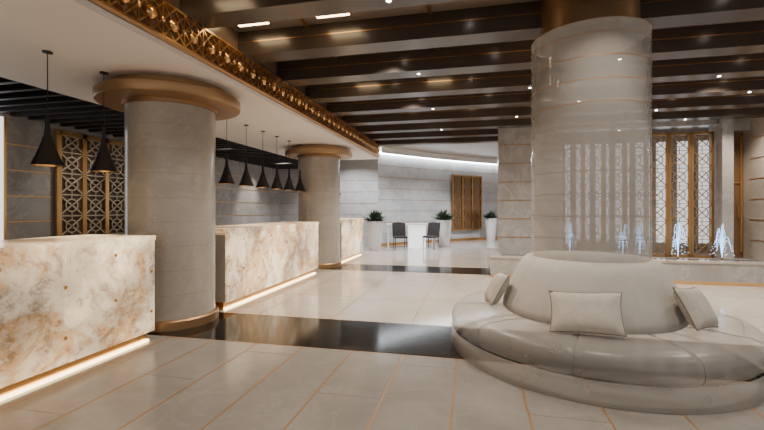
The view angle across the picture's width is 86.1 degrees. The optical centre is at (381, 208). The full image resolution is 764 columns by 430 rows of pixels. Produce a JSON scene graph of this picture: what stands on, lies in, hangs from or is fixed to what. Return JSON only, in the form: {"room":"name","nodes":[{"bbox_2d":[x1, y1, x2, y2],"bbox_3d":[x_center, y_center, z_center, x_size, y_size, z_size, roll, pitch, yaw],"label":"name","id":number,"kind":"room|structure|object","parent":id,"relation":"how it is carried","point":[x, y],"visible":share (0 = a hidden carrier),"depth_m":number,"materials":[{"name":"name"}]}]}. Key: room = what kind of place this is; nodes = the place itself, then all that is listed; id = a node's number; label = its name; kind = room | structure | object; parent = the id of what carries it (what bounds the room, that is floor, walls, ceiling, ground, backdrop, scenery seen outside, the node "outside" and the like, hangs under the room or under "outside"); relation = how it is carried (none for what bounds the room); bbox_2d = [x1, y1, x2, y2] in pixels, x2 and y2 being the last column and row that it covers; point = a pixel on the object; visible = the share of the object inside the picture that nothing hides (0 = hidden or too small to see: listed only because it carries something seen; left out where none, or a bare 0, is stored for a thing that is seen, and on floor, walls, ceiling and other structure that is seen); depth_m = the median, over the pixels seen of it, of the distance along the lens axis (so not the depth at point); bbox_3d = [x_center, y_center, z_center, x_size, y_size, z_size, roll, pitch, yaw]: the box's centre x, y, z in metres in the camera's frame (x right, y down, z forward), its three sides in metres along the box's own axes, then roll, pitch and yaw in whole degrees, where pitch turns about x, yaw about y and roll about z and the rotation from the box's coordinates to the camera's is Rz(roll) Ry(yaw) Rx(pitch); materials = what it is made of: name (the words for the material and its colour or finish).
{"room":"lobby","nodes":[
{"label":"lobby","id":0,"kind":"room"},
{"bbox_2d":[0,112,278,239],"bbox_3d":[-6.681,-0.475,7.074,0.160,3.950,20.870,0,0,13],"label":"wall","id":1,"kind":"structure","parent":0,"point":[30,189],"depth_m":7.84,"materials":[{"name":"grey stone"}]},
{"bbox_2d":[0,116,6,239],"bbox_3d":[-6.681,-0.100,6.628,0.045,3.000,1.040,0,0,13],"label":"window","id":2,"kind":"structure","parent":1,"relation":"in","point":[3,120],"depth_m":7.09,"materials":[{"name":"white"}]},
{"bbox_2d":[55,129,123,236],"bbox_3d":[-6.164,-0.074,8.787,0.075,2.971,1.690,0,0,13],"label":"lattice screen","id":3,"kind":"object","parent":1,"relation":"attached to","point":[86,201],"visible":0.64,"depth_m":8.53,"materials":[{"name":"brown wood"}]},
{"bbox_2d":[0,0,377,159],"bbox_3d":[-3.345,-2.025,4.724,2.600,0.850,17.750,0,0,13],"label":"ceiling soffit","id":4,"kind":"structure","parent":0,"point":[85,39],"depth_m":4.53,"materials":[{"name":"white paint"}]},
{"bbox_2d":[29,50,64,166],"bbox_3d":[-3.401,-1.020,4.158,0.284,1.160,0.284,0,0,13],"label":"pendant lamp","id":5,"kind":"object","parent":4,"relation":"hanging from","point":[46,155],"visible":1,"depth_m":4.12,"materials":[{"name":"black metal"}]},
{"bbox_2d":[89,71,117,172],"bbox_3d":[-3.258,-1.020,4.792,0.284,1.160,0.284,0,0,13],"label":"pendant lamp","id":6,"kind":"object","parent":4,"relation":"hanging from","point":[103,162],"visible":1,"depth_m":4.75,"materials":[{"name":"black metal"}]},
{"bbox_2d":[0,77,297,168],"bbox_3d":[-5.441,-1.800,6.795,2.400,0.320,20.870,0,0,13],"label":"louvres","id":7,"kind":"object","parent":4,"relation":"attached to","point":[19,99],"depth_m":7.20,"materials":[{"name":"black metal"}]},
{"bbox_2d":[218,120,234,183],"bbox_3d":[-2.722,-1.020,7.172,0.284,1.160,0.284,0,0,13],"label":"pendant lamp","id":8,"kind":"object","parent":4,"relation":"hanging from","point":[226,178],"visible":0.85,"depth_m":7.13,"materials":[{"name":"black metal"}]},
{"bbox_2d":[88,0,379,156],"bbox_3d":[-2.030,-1.840,4.428,0.095,0.360,17.750,0,0,13],"label":"trim","id":9,"kind":"structure","parent":4,"relation":"attached to","point":[160,19],"depth_m":4.86,"materials":[{"name":"gold metal"}]},
{"bbox_2d":[238,125,253,185],"bbox_3d":[-2.584,-1.020,7.787,0.284,1.160,0.284,0,0,13],"label":"pendant lamp","id":10,"kind":"object","parent":4,"relation":"hanging from","point":[246,180],"visible":1,"depth_m":7.74,"materials":[{"name":"black metal"}]},
{"bbox_2d":[256,131,269,187],"bbox_3d":[-2.446,-1.020,8.402,0.284,1.160,0.284,0,0,13],"label":"pendant lamp","id":11,"kind":"object","parent":4,"relation":"hanging from","point":[262,183],"visible":1,"depth_m":8.35,"materials":[{"name":"black metal"}]},
{"bbox_2d":[270,136,282,188],"bbox_3d":[-2.312,-1.020,8.997,0.284,1.160,0.284,0,0,13],"label":"pendant lamp","id":12,"kind":"object","parent":4,"relation":"hanging from","point":[276,184],"visible":1,"depth_m":8.93,"materials":[{"name":"black metal"}]},
{"bbox_2d":[283,140,294,190],"bbox_3d":[-2.178,-1.020,9.592,0.284,1.160,0.284,0,0,13],"label":"pendant lamp","id":13,"kind":"object","parent":4,"relation":"hanging from","point":[289,186],"visible":1,"depth_m":9.53,"materials":[{"name":"black metal"}]},
{"bbox_2d":[294,145,304,191],"bbox_3d":[-2.044,-1.020,10.187,0.284,1.160,0.284,0,0,13],"label":"pendant lamp","id":14,"kind":"object","parent":4,"relation":"hanging from","point":[299,187],"visible":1,"depth_m":10.13,"materials":[{"name":"black metal"}]},
{"bbox_2d":[279,159,377,245],"bbox_3d":[-2.297,-0.475,16.857,4.420,3.950,0.156,0,0,13],"label":"wall","id":15,"kind":"structure","parent":0,"point":[358,178],"depth_m":16.53,"materials":[{"name":"stone"}]},
{"bbox_2d":[0,239,763,429],"bbox_3d":[2.662,1.549,9.139,17.183,0.101,29.000,0,0,13],"label":"floor","id":16,"kind":"structure","parent":0,"point":[372,341],"depth_m":3.82,"materials":[{"name":"tile"}]},
{"bbox_2d":[0,234,155,400],"bbox_3d":[-3.482,0.900,2.720,0.912,1.200,4.180,0,0,13],"label":"reception desk","id":17,"kind":"object","parent":16,"relation":"on","point":[69,304],"visible":1,"depth_m":3.70,"materials":[{"name":"stone"}]},
{"bbox_2d":[93,74,239,332],"bbox_3d":[-2.851,-0.050,5.551,1.760,3.100,1.760,0,0,13],"label":"round column","id":18,"kind":"structure","parent":16,"relation":"on","point":[170,121],"depth_m":5.08,"materials":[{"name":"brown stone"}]},
{"bbox_2d":[216,222,318,309],"bbox_3d":[-2.319,0.900,7.891,0.912,1.200,3.620,0,0,13],"label":"reception desk","id":19,"kind":"object","parent":16,"relation":"on","point":[254,260],"visible":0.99,"depth_m":7.01,"materials":[{"name":"stone"}]},
{"bbox_2d":[285,144,351,268],"bbox_3d":[-1.664,-0.050,10.829,1.760,3.100,1.760,0,0,13],"label":"round column","id":20,"kind":"structure","parent":16,"relation":"on","point":[319,164],"depth_m":10.33,"materials":[{"name":"brown stone"}]},
{"bbox_2d":[340,218,362,261],"bbox_3d":[-1.293,0.900,12.452,0.912,1.200,2.170,0,0,13],"label":"reception desk","id":21,"kind":"object","parent":16,"relation":"on","point":[351,229],"visible":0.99,"depth_m":12.15,"materials":[{"name":"stone"}]},
{"bbox_2d":[359,209,386,249],"bbox_3d":[-0.284,0.724,14.948,1.002,1.553,1.047,0,0,25],"label":"potted plant","id":22,"kind":"object","parent":16,"relation":"on","point":[375,223],"visible":1,"depth_m":14.80,"materials":[{"name":"green plant"}]},
{"bbox_2d":[392,222,407,248],"bbox_3d":[0.657,1.000,15.149,0.500,1.001,0.579,0,0,-7],"label":"dining chair","id":23,"kind":"object","parent":16,"relation":"on","point":[398,228],"visible":0.97,"depth_m":15.32,"materials":[{"name":"grey fabric"}]},
{"bbox_2d":[387,223,434,247],"bbox_3d":[1.134,1.035,16.000,1.900,0.930,0.600,0,0,0],"label":"desk","id":24,"kind":"object","parent":16,"relation":"on","point":[416,231],"visible":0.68,"depth_m":15.75,"materials":[{"name":"white ceramic"}]},
{"bbox_2d":[422,222,439,249],"bbox_3d":[1.859,1.000,15.341,0.500,1.001,0.579,0,0,33],"label":"dining chair","id":25,"kind":"object","parent":16,"relation":"on","point":[433,231],"visible":1,"depth_m":15.45,"materials":[{"name":"grey fabric"}]},
{"bbox_2d":[434,208,456,246],"bbox_3d":[2.445,0.723,16.406,1.128,1.554,1.009,0,0,-32],"label":"potted plant","id":26,"kind":"object","parent":16,"relation":"on","point":[443,218],"visible":0.99,"depth_m":16.19,"materials":[{"name":"green plant"}]},
{"bbox_2d":[483,211,497,240],"bbox_3d":[5.146,0.753,19.427,1.169,1.494,1.000,0,0,13],"label":"potted plant","id":27,"kind":"object","parent":16,"relation":"on","point":[491,218],"visible":0.99,"depth_m":19.21,"materials":[{"name":"green plant"}]},
{"bbox_2d":[452,253,763,385],"bbox_3d":[2.231,1.005,4.430,2.920,0.990,2.920,0,0,13],"label":"sofa","id":28,"kind":"object","parent":16,"relation":"on","point":[649,306],"visible":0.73,"depth_m":3.79,"materials":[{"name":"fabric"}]},
{"bbox_2d":[484,272,509,305],"bbox_3d":[1.282,0.885,4.569,0.244,0.372,0.449,0,0,4],"label":"throw pillow","id":29,"kind":"object","parent":28,"relation":"on","point":[499,283],"visible":1,"depth_m":4.40,"materials":[{"name":"fabric"}]},
{"bbox_2d":[549,290,626,336],"bbox_3d":[1.763,0.895,3.546,0.609,0.356,0.255,0,0,26],"label":"throw pillow","id":30,"kind":"object","parent":28,"relation":"on","point":[597,313],"visible":1,"depth_m":3.48,"materials":[{"name":"fabric"}]},
{"bbox_2d":[531,0,651,262],"bbox_3d":[2.231,-0.895,4.430,1.161,2.810,1.161,0,0,13],"label":"round column","id":31,"kind":"structure","parent":28,"relation":"on","point":[591,60],"depth_m":3.94,"materials":[{"name":"stone"}]},
{"bbox_2d":[672,287,718,330],"bbox_3d":[2.815,0.885,3.667,0.515,0.385,0.244,0,0,-32],"label":"throw pillow","id":32,"kind":"object","parent":28,"relation":"on","point":[692,302],"visible":1,"depth_m":3.57,"materials":[{"name":"fabric"}]},
{"bbox_2d":[489,252,763,286],"bbox_3d":[6.705,1.272,8.527,8.660,0.455,1.000,0,0,13],"label":"pool","id":33,"kind":"object","parent":16,"relation":"on","point":[682,271],"visible":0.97,"depth_m":8.13,"materials":[{"name":"grey stone"}]},
{"bbox_2d":[672,223,688,259],"bbox_3d":[6.323,0.689,8.770,0.326,0.821,0.341,0,0,-30],"label":"fountain jet","id":34,"kind":"object","parent":33,"relation":"on","point":[679,229],"visible":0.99,"depth_m":8.76,"materials":[{"name":"white liquid"}]},
{"bbox_2d":[710,225,734,260],"bbox_3d":[7.131,0.703,8.603,0.387,0.794,0.354,0,0,13],"label":"fountain jet","id":35,"kind":"object","parent":33,"relation":"on","point":[721,236],"visible":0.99,"depth_m":8.58,"materials":[{"name":"white liquid"}]},
{"bbox_2d":[378,148,497,245],"bbox_3d":[3.367,-0.475,18.963,8.863,3.950,0.485,0,0,-34],"label":"wall","id":36,"kind":"structure","parent":0,"point":[410,189],"depth_m":17.93,"materials":[{"name":"grey stone"}]},
{"bbox_2d":[452,174,481,230],"bbox_3d":[4.039,-0.299,19.392,1.922,2.619,0.075,0,0,-32],"label":"lattice panel","id":37,"kind":"object","parent":36,"relation":"attached to","point":[466,189],"depth_m":19.38,"materials":[{"name":"brown wood"}]},
{"bbox_2d":[230,0,763,158],"bbox_3d":[2.499,-2.417,9.175,17.150,0.265,29.000,0,0,13],"label":"ceiling","id":38,"kind":"structure","parent":0,"point":[477,150],"depth_m":5.07,"materials":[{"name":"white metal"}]},
{"bbox_2d":[237,13,351,26],"bbox_3d":[-0.499,-2.284,5.186,2.490,0.029,3.520,0,0,13],"label":"lights","id":39,"kind":"object","parent":38,"relation":"attached to","point":[345,14],"depth_m":4.86},
{"bbox_2d":[180,0,463,28],"bbox_3d":[3.776,-2.149,3.096,11.990,0.299,0.302,0,0,13],"label":"ceiling beam","id":40,"kind":"structure","parent":38,"relation":"attached to","point":[208,14],"depth_m":4.14,"materials":[{"name":"brown wood"}]},
{"bbox_2d":[376,136,497,145],"bbox_3d":[5.690,-2.149,11.603,11.990,0.299,0.302,0,0,13],"label":"ceiling beam","id":41,"kind":"structure","parent":38,"relation":"attached to","point":[487,139],"depth_m":12.38,"materials":[{"name":"brown wood"}]},
{"bbox_2d":[380,147,497,164],"bbox_3d":[3.506,-2.325,18.762,8.795,0.250,0.472,0,0,-34],"label":"light","id":42,"kind":"object","parent":38,"relation":"attached to","point":[384,150],"visible":0.83,"depth_m":18.08,"materials":[{"name":"white"}]},
{"bbox_2d":[239,0,763,62],"bbox_3d":[4.016,-2.149,4.159,11.990,0.299,0.302,0,0,13],"label":"ceiling beam","id":43,"kind":"structure","parent":38,"relation":"attached to","point":[517,21],"depth_m":4.80,"materials":[{"name":"brown wood"}]},
{"bbox_2d":[278,20,763,85],"bbox_3d":[4.255,-2.149,5.223,11.990,0.299,0.302,0,0,13],"label":"ceiling beam","id":44,"kind":"structure","parent":38,"relation":"attached to","point":[737,38],"depth_m":5.77,"materials":[{"name":"brown wood"}]},
{"bbox_2d":[306,53,763,102],"bbox_3d":[4.494,-2.149,6.286,11.990,0.299,0.302,0,0,13],"label":"ceiling beam","id":45,"kind":"structure","parent":38,"relation":"attached to","point":[741,65],"depth_m":6.79,"materials":[{"name":"brown wood"}]},
{"bbox_2d":[367,127,708,140],"bbox_3d":[5.451,-2.149,10.540,11.990,0.299,0.302,0,0,13],"label":"ceiling beam","id":46,"kind":"structure","parent":38,"relation":"attached to","point":[475,132],"depth_m":11.28,"materials":[{"name":"brown wood"}]},
{"bbox_2d":[327,76,763,115],"bbox_3d":[4.733,-2.149,7.349,11.990,0.299,0.302,0,0,13],"label":"ceiling beam","id":47,"kind":"structure","parent":38,"relation":"attached to","point":[754,85],"depth_m":7.81,"materials":[{"name":"brown wood"}]},
{"bbox_2d":[343,94,763,125],"bbox_3d":[4.972,-2.149,8.413,11.990,0.299,0.302,0,0,13],"label":"ceiling beam","id":48,"kind":"structure","parent":38,"relation":"attached to","point":[747,100],"depth_m":8.83,"materials":[{"name":"brown wood"}]},
{"bbox_2d":[356,107,763,133],"bbox_3d":[5.212,-2.149,9.476,11.990,0.299,0.302,0,0,13],"label":"ceiling beam","id":49,"kind":"structure","parent":38,"relation":"attached to","point":[751,112],"depth_m":9.83,"materials":[{"name":"brown wood"}]},
{"bbox_2d":[498,127,530,254],"bbox_3d":[3.707,-0.655,10.283,1.520,3.590,0.308,0,0,13],"label":"wall","id":50,"kind":"structure","parent":0,"point":[514,144],"depth_m":10.22,"materials":[{"name":"grey stone"}]},
{"bbox_2d":[486,248,752,269],"bbox_3d":[7.051,1.323,10.045,8.650,0.355,2.105,0,0,13],"label":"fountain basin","id":51,"kind":"structure","parent":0,"point":[488,250],"depth_m":10.29,"materials":[{"name":"grey stone"}]},
{"bbox_2d":[652,133,668,256],"bbox_3d":[6.606,-0.334,9.820,0.475,2.964,0.050,0,0,13],"label":"lattice screen","id":52,"kind":"object","parent":51,"relation":"on","point":[666,135],"visible":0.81,"depth_m":9.79,"materials":[{"name":"brown wood"}]},
{"bbox_2d":[669,132,690,256],"bbox_3d":[7.065,-0.334,9.716,0.475,2.964,0.050,0,0,13],"label":"lattice screen","id":53,"kind":"object","parent":51,"relation":"on","point":[683,133],"visible":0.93,"depth_m":9.70,"materials":[{"name":"brown wood"}]},
{"bbox_2d":[691,131,713,257],"bbox_3d":[7.523,-0.334,9.613,0.475,2.964,0.050,0,0,13],"label":"lattice screen","id":54,"kind":"object","parent":51,"relation":"on","point":[711,133],"visible":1,"depth_m":9.60,"materials":[{"name":"brown wood"}]},
{"bbox_2d":[652,128,708,251],"bbox_3d":[8.155,-0.475,10.917,6.880,3.950,0.120,0,0,13],"label":"window","id":55,"kind":"structure","parent":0,"point":[698,149],"depth_m":10.90,"materials":[{"name":"white glass"}]},
{"bbox_2d":[652,119,717,128],"bbox_3d":[6.127,-2.200,9.922,3.360,0.500,0.250,0,0,13],"label":"header","id":56,"kind":"object","parent":55,"relation":"attached to","point":[691,123],"depth_m":9.61,"materials":[{"name":"beige stone"}]},
{"bbox_2d":[709,117,763,260],"bbox_3d":[9.443,-0.655,8.942,3.500,3.590,1.008,0,0,13],"label":"wall","id":57,"kind":"structure","parent":0,"point":[752,129],"depth_m":9.27,"materials":[{"name":"beige stone"}]},
{"bbox_2d":[734,132,742,257],"bbox_3d":[8.247,-0.330,9.620,0.430,2.940,0.110,0,0,13],"label":"door","id":58,"kind":"structure","parent":57,"relation":"in","point":[738,136],"depth_m":9.60,"materials":[{"name":"brown wood"}]}
]}

